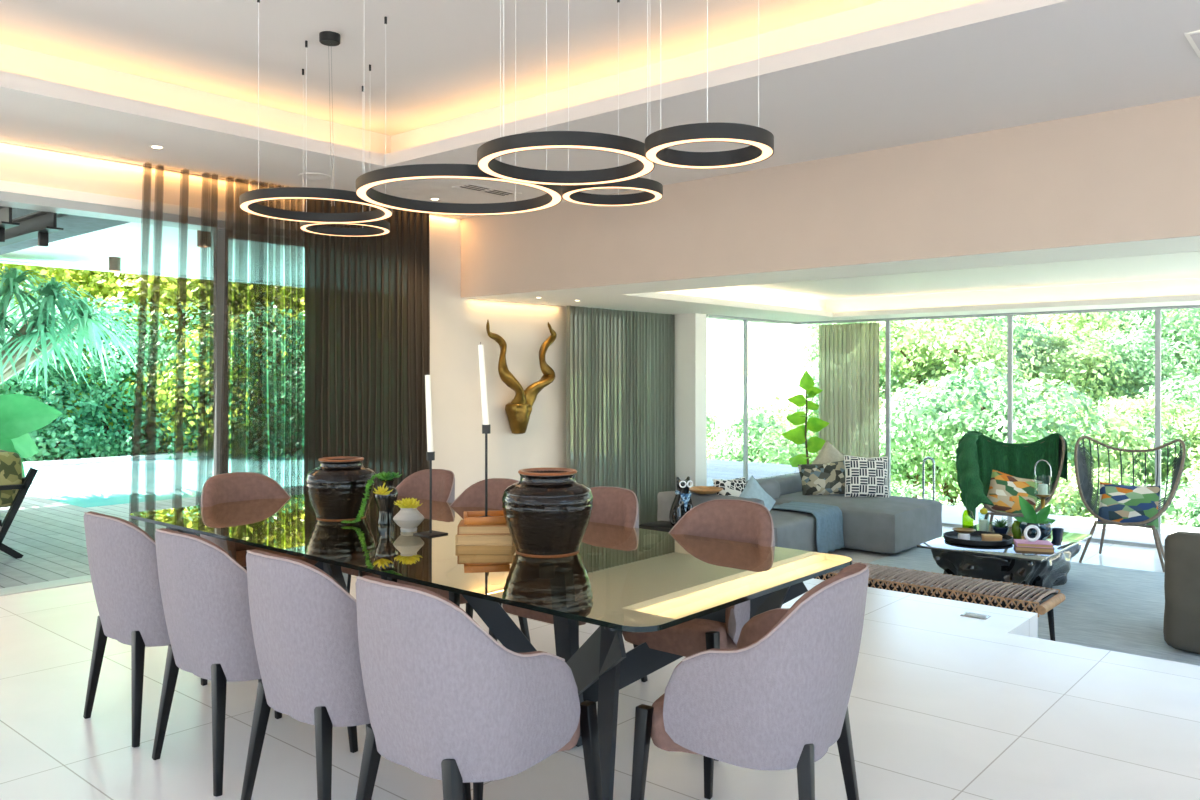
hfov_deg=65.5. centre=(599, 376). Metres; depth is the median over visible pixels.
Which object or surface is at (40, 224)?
steel beam
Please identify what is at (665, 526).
side table
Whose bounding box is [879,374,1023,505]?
tree
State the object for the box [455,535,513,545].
book
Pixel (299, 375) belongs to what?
tree
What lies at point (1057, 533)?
cup
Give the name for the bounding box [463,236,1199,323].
ceiling
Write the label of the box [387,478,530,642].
dining chair
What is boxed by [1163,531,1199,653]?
lounge armchair
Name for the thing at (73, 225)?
trim
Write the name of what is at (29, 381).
tree
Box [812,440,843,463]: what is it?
cushion
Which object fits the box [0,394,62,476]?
plant
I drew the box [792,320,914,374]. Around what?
tree
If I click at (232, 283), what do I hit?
tree
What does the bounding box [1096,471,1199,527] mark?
tree
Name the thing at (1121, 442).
tree
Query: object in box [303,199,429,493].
curtain
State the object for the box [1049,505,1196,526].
tree
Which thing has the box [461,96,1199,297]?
wall
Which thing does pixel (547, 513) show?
jar
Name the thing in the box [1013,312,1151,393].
tree
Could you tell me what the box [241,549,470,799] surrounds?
dining chair
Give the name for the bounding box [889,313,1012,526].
window
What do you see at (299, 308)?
tree
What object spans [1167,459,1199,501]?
tree
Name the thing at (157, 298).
tree
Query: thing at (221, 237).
door
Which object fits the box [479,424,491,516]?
candlestick
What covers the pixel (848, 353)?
curtain
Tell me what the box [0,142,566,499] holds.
wall
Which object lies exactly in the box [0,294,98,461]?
tree
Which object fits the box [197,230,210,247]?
light
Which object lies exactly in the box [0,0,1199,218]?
ceiling
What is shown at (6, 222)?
steel beam
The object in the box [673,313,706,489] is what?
wall pillar
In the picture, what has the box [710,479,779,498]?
cushion
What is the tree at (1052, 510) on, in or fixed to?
on the hillside
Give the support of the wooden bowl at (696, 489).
on the sofa
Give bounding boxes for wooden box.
[981,534,1001,540]
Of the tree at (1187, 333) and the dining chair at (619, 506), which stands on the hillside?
the tree at (1187, 333)
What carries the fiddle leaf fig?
on the floor at (1112, 555)
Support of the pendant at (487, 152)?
hanging from the ceiling at (114, 80)
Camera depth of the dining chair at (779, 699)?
2.57 m
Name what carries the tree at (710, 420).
on the hillside
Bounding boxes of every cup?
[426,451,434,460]
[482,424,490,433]
[1052,528,1063,538]
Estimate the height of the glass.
0.230 m
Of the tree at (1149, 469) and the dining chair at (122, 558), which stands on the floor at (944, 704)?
the dining chair at (122, 558)
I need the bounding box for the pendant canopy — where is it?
[319,31,339,205]
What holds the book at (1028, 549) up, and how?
on the coffee table at (1001, 563)
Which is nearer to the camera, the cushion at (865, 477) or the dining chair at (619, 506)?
the dining chair at (619, 506)
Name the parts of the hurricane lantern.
handle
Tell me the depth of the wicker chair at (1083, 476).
9.64 m
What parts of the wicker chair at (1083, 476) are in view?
leg, leg, seat frame, leg, leg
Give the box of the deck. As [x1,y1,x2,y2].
[0,459,798,588]
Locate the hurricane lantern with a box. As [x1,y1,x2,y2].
[1034,460,1051,534]
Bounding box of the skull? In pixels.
[486,320,556,433]
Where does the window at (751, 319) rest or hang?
on the trim at (942, 525)
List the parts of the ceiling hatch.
door panel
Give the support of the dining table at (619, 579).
on the floor at (944, 704)
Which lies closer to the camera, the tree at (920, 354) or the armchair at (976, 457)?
the armchair at (976, 457)
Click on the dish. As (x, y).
(963, 533)
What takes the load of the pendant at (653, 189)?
hanging from the ceiling at (114, 80)
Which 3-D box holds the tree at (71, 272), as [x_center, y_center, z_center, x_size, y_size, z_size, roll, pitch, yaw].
[-12.832,-1.093,23.115,5.289,7.234,6.627,0,0,-41]
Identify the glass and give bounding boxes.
[978,508,987,531]
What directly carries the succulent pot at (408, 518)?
on the dining table at (619, 579)
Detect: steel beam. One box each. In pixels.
[0,206,19,242]
[0,211,63,246]
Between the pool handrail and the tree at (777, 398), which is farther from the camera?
the tree at (777, 398)
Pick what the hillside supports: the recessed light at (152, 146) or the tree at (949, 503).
the tree at (949, 503)
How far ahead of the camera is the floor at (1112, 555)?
9.92 m
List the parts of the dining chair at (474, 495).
leg, seat, leg, leg, backrest, leg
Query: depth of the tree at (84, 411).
18.52 m
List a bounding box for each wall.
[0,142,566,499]
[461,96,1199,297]
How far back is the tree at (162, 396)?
18.31 m
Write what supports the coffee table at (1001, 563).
on the rug
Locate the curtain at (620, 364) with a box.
[566,306,675,523]
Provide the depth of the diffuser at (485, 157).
3.47 m
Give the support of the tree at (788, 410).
on the hillside
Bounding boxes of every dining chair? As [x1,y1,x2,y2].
[83,511,261,747]
[152,528,357,796]
[200,472,317,569]
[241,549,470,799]
[341,469,454,579]
[355,575,602,799]
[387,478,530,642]
[489,487,647,681]
[622,499,774,760]
[631,563,868,799]
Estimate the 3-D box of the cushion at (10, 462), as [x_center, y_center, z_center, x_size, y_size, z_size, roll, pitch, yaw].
[-5.036,0.839,7.794,0.587,0.453,0.227,0,0,41]
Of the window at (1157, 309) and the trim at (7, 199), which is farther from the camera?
the window at (1157, 309)
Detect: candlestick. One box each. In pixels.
[413,451,447,536]
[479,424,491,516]
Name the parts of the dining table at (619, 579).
diagonal plate, diagonal plate, leg, diagonal plate, leg, diagonal plate, leg, diagonal plate, leg, diagonal plate, leg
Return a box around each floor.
[0,575,1199,799]
[827,526,1164,572]
[942,505,1199,544]
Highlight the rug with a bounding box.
[869,546,1199,665]
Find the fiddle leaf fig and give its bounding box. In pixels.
[781,371,829,466]
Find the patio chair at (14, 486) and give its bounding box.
[0,449,37,558]
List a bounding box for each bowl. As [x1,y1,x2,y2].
[689,486,722,493]
[952,528,975,533]
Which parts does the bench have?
frame, woven seat, leg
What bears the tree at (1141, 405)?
on the hillside
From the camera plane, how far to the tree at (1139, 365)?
32.98 m
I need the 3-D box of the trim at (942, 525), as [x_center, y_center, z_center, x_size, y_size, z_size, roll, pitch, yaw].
[6.140,1.904,8.990,10.800,0.032,2.320,0,0,41]
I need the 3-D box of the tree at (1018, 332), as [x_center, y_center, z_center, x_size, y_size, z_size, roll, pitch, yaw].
[13.550,0.067,33.902,7.196,6.464,5.256,0,0,-38]
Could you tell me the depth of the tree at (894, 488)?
17.29 m
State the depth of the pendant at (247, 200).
4.72 m
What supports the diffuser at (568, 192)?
attached to the pendant at (653, 189)
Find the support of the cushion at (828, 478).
on the sofa
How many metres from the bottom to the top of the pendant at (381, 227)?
0.955 m
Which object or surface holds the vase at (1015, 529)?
on the coffee table at (1001, 563)
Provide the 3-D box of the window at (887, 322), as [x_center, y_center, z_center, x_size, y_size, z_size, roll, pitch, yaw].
[3.319,0.560,12.836,1.408,2.680,0.050,0,0,41]
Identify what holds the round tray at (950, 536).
on the coffee table at (1001, 563)
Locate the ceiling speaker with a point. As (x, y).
(313, 176)
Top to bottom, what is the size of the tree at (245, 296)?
6.044 m
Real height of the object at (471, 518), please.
0.036 m
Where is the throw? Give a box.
[772,502,844,552]
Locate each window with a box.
[707,314,747,480]
[748,318,795,323]
[795,318,890,495]
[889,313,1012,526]
[1012,307,1160,546]
[1160,305,1199,547]
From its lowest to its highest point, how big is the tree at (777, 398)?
4.885 m
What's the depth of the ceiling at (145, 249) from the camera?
12.37 m
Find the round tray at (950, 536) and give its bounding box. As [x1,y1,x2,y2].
[943,531,1012,546]
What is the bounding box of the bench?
[814,561,1064,640]
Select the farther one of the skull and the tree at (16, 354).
the tree at (16, 354)
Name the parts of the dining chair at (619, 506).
leg, seat, backrest, leg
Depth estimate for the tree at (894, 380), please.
30.48 m
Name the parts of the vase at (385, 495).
trailing stem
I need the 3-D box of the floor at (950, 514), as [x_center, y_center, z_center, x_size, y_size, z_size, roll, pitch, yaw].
[6.741,1.850,-0.517,25.100,0.600,40.000,0,0,41]
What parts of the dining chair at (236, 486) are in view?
backrest, seat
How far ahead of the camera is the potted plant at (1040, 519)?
8.48 m
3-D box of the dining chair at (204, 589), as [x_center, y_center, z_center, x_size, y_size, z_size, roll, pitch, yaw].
[-1.355,1.000,3.556,0.582,0.904,0.624,0,0,41]
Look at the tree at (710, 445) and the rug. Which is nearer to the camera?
the rug
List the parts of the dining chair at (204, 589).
leg, backrest, leg, leg, leg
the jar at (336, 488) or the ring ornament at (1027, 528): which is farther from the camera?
the ring ornament at (1027, 528)
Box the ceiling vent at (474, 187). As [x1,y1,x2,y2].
[453,183,521,196]
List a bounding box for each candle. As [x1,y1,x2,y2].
[425,372,432,451]
[478,342,488,424]
[979,519,987,531]
[1038,484,1047,494]
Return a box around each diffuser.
[240,197,391,222]
[301,223,388,235]
[357,176,560,214]
[478,145,653,184]
[563,187,661,205]
[646,138,772,167]
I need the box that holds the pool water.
[24,451,303,507]
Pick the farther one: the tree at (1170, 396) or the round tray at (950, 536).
the tree at (1170, 396)
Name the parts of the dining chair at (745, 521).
seat, leg, backrest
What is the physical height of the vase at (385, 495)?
0.252 m
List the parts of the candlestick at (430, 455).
stem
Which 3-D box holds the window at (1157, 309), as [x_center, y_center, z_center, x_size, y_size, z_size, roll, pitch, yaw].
[5.617,0.560,10.863,1.600,2.680,0.050,0,0,41]
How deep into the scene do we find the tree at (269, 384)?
18.21 m
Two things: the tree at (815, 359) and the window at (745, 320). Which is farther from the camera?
the tree at (815, 359)
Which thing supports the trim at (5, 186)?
attached to the wall at (457, 324)
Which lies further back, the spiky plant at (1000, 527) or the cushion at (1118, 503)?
the cushion at (1118, 503)
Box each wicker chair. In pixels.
[983,435,1064,524]
[1074,436,1185,571]
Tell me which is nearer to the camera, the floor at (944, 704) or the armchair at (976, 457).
the floor at (944, 704)
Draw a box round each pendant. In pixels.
[239,0,392,222]
[300,64,389,236]
[356,0,561,214]
[477,0,654,185]
[562,0,662,205]
[645,0,773,168]
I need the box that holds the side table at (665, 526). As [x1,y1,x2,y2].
[639,520,672,531]
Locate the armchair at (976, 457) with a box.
[956,431,1067,519]
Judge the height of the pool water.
0.430 m
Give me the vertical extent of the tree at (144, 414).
4.220 m
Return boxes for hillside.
[79,324,1197,505]
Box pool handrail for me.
[922,457,934,500]
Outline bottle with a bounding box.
[962,510,973,528]
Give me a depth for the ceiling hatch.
4.26 m
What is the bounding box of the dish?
[952,528,975,539]
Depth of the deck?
9.17 m
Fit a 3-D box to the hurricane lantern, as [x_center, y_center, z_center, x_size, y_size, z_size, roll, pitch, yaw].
[4.128,1.118,8.688,0.152,0.696,0.150,0,0,41]
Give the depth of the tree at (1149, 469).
22.53 m
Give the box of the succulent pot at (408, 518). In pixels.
[393,498,423,531]
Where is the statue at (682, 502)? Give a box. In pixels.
[669,476,692,525]
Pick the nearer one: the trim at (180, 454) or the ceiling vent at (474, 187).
the ceiling vent at (474, 187)
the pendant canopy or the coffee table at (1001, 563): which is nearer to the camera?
the pendant canopy
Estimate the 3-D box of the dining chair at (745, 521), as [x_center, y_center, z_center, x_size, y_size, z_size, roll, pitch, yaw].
[0.432,1.000,3.933,0.582,0.904,0.624,0,0,41]
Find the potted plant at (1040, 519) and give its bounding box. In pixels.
[1014,495,1054,539]
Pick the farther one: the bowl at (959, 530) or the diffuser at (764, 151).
the bowl at (959, 530)
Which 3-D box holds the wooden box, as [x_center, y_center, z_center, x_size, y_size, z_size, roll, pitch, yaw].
[3.436,1.417,8.175,0.154,0.068,0.094,0,0,6]
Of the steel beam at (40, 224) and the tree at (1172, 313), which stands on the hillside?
the tree at (1172, 313)
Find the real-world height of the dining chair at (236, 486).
0.904 m
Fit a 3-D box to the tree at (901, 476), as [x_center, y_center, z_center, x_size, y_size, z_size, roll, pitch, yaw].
[7.941,2.213,23.141,3.087,3.703,3.977,0,0,-39]
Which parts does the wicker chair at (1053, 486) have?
seat frame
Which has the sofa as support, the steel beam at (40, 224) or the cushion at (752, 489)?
the cushion at (752, 489)
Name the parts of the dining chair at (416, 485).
seat, backrest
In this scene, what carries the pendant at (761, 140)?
hanging from the ceiling at (114, 80)
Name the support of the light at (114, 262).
attached to the ceiling at (145, 249)
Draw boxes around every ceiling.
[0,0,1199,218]
[0,222,304,287]
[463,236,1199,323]
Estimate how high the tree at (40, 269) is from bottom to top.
7.427 m
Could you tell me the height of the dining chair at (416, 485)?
0.904 m
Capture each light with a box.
[109,257,120,270]
[149,145,163,148]
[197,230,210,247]
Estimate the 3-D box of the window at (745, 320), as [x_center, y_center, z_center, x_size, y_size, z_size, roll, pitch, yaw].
[1.630,0.560,11.949,0.050,2.680,0.932,0,0,41]
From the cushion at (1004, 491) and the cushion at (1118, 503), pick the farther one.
the cushion at (1004, 491)
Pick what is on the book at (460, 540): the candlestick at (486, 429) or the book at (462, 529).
the book at (462, 529)
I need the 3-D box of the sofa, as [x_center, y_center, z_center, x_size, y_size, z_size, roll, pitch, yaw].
[2.341,1.535,10.359,1.973,0.684,3.147,0,0,41]
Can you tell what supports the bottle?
on the coffee table at (1001, 563)
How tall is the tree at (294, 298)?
7.181 m
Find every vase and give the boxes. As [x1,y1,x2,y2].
[341,471,401,525]
[1011,520,1021,536]
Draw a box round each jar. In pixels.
[305,456,376,520]
[502,467,592,556]
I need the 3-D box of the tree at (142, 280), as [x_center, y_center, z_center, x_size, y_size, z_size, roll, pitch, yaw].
[-10.992,-0.756,21.674,6.474,7.067,5.166,0,0,36]
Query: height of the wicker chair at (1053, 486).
1.266 m
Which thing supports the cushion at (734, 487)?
on the sofa
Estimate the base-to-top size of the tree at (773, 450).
4.663 m
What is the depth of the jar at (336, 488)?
4.55 m
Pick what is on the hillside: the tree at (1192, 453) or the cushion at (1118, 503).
the tree at (1192, 453)
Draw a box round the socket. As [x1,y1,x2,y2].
[960,612,990,619]
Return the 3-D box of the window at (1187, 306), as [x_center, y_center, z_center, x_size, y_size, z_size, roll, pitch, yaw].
[6.807,0.560,9.841,1.592,2.680,0.050,0,0,41]
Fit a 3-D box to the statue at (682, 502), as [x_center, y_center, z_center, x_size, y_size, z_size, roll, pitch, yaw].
[0.816,1.240,9.339,0.258,0.491,0.290,0,0,-17]
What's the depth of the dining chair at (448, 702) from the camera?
2.49 m
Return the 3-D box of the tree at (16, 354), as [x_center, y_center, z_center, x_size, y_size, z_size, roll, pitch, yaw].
[-7.866,0.034,12.291,3.792,3.078,2.198,0,0,-22]
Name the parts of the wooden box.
lid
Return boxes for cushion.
[0,449,22,506]
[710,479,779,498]
[713,477,745,496]
[739,475,775,510]
[798,461,845,494]
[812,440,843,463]
[844,455,888,496]
[983,470,1041,513]
[1097,482,1160,528]
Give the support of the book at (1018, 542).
on the book at (1028, 549)
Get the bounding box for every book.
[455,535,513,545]
[457,520,509,534]
[1014,539,1052,547]
[1014,544,1054,552]
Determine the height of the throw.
0.448 m
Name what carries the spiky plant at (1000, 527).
on the coffee table at (1001, 563)
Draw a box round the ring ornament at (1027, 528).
[1024,525,1040,541]
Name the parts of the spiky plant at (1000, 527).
pot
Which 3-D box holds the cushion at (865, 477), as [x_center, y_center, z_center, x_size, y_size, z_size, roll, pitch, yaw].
[3.116,1.174,10.902,0.531,0.509,0.205,0,0,0]
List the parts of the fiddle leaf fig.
stem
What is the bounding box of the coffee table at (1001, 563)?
[917,524,1091,599]
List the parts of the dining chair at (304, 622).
leg, backrest, leg, leg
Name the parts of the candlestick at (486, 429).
stem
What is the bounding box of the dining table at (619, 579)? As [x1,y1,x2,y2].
[130,494,851,799]
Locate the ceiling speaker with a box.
[299,173,330,179]
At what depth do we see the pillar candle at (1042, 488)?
8.66 m
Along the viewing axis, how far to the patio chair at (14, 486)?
7.60 m
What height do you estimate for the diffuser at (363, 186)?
0.006 m
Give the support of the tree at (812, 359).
on the hillside
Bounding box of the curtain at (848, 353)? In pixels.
[818,323,878,457]
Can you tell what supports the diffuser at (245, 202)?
attached to the pendant at (247, 200)
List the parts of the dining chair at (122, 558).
leg, backrest, leg, leg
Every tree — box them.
[0,263,142,360]
[0,263,199,453]
[0,266,154,396]
[0,290,270,461]
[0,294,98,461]
[0,298,146,461]
[5,268,213,454]
[70,324,288,457]
[72,269,302,419]
[126,312,303,455]
[174,279,304,398]
[180,302,304,459]
[230,283,304,354]
[235,284,304,439]
[266,356,304,438]
[274,297,304,369]
[707,405,816,464]
[707,408,726,445]
[707,443,715,459]
[724,393,810,458]
[741,395,818,461]
[786,352,946,436]
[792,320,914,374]
[799,343,818,371]
[808,359,818,382]
[868,317,1049,419]
[879,359,1111,507]
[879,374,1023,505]
[879,396,974,503]
[891,477,957,504]
[896,315,1071,386]
[943,378,1171,497]
[943,499,983,507]
[993,315,1143,408]
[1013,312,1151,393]
[1035,463,1148,516]
[1036,487,1097,517]
[1049,308,1199,402]
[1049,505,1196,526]
[1064,326,1199,410]
[1087,410,1191,485]
[1095,394,1199,502]
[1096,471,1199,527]
[1117,309,1199,404]
[1136,371,1199,488]
[1154,415,1199,483]
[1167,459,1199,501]
[1179,325,1199,384]
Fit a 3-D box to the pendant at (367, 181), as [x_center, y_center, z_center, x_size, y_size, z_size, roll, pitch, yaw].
[-0.611,-1.317,4.084,0.890,1.065,0.890,0,0,41]
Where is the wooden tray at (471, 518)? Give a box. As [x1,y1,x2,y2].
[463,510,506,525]
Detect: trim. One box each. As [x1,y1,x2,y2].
[0,180,302,230]
[0,191,304,595]
[0,208,129,254]
[23,447,300,467]
[942,525,1163,548]
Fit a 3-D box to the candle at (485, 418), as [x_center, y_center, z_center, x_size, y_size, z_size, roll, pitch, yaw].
[-0.499,0.042,3.995,0.050,0.383,0.027,0,0,8]
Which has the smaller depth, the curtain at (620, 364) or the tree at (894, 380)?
the curtain at (620, 364)
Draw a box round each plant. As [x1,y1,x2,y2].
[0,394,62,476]
[989,517,1011,534]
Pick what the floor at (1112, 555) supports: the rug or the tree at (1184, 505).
the rug
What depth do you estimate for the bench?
6.34 m
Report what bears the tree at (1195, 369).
on the hillside
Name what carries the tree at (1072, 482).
on the hillside
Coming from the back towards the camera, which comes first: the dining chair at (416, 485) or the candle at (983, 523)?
the candle at (983, 523)
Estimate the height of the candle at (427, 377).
0.382 m
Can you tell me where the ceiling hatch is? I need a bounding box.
[1184,30,1199,57]
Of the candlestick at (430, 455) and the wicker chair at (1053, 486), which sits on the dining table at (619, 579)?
the candlestick at (430, 455)
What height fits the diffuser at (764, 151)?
0.006 m
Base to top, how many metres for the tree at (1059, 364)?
5.534 m
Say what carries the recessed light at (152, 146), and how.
in the ceiling at (114, 80)
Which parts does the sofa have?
armrest, backrest, seat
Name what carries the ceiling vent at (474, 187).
in the ceiling at (114, 80)
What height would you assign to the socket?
0.006 m
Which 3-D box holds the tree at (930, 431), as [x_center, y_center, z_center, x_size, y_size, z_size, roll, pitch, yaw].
[8.160,1.917,20.198,5.160,4.636,3.769,0,0,38]
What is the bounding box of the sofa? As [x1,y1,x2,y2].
[657,473,941,553]
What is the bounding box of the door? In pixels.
[214,230,304,474]
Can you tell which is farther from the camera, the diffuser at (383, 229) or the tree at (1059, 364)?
the tree at (1059, 364)

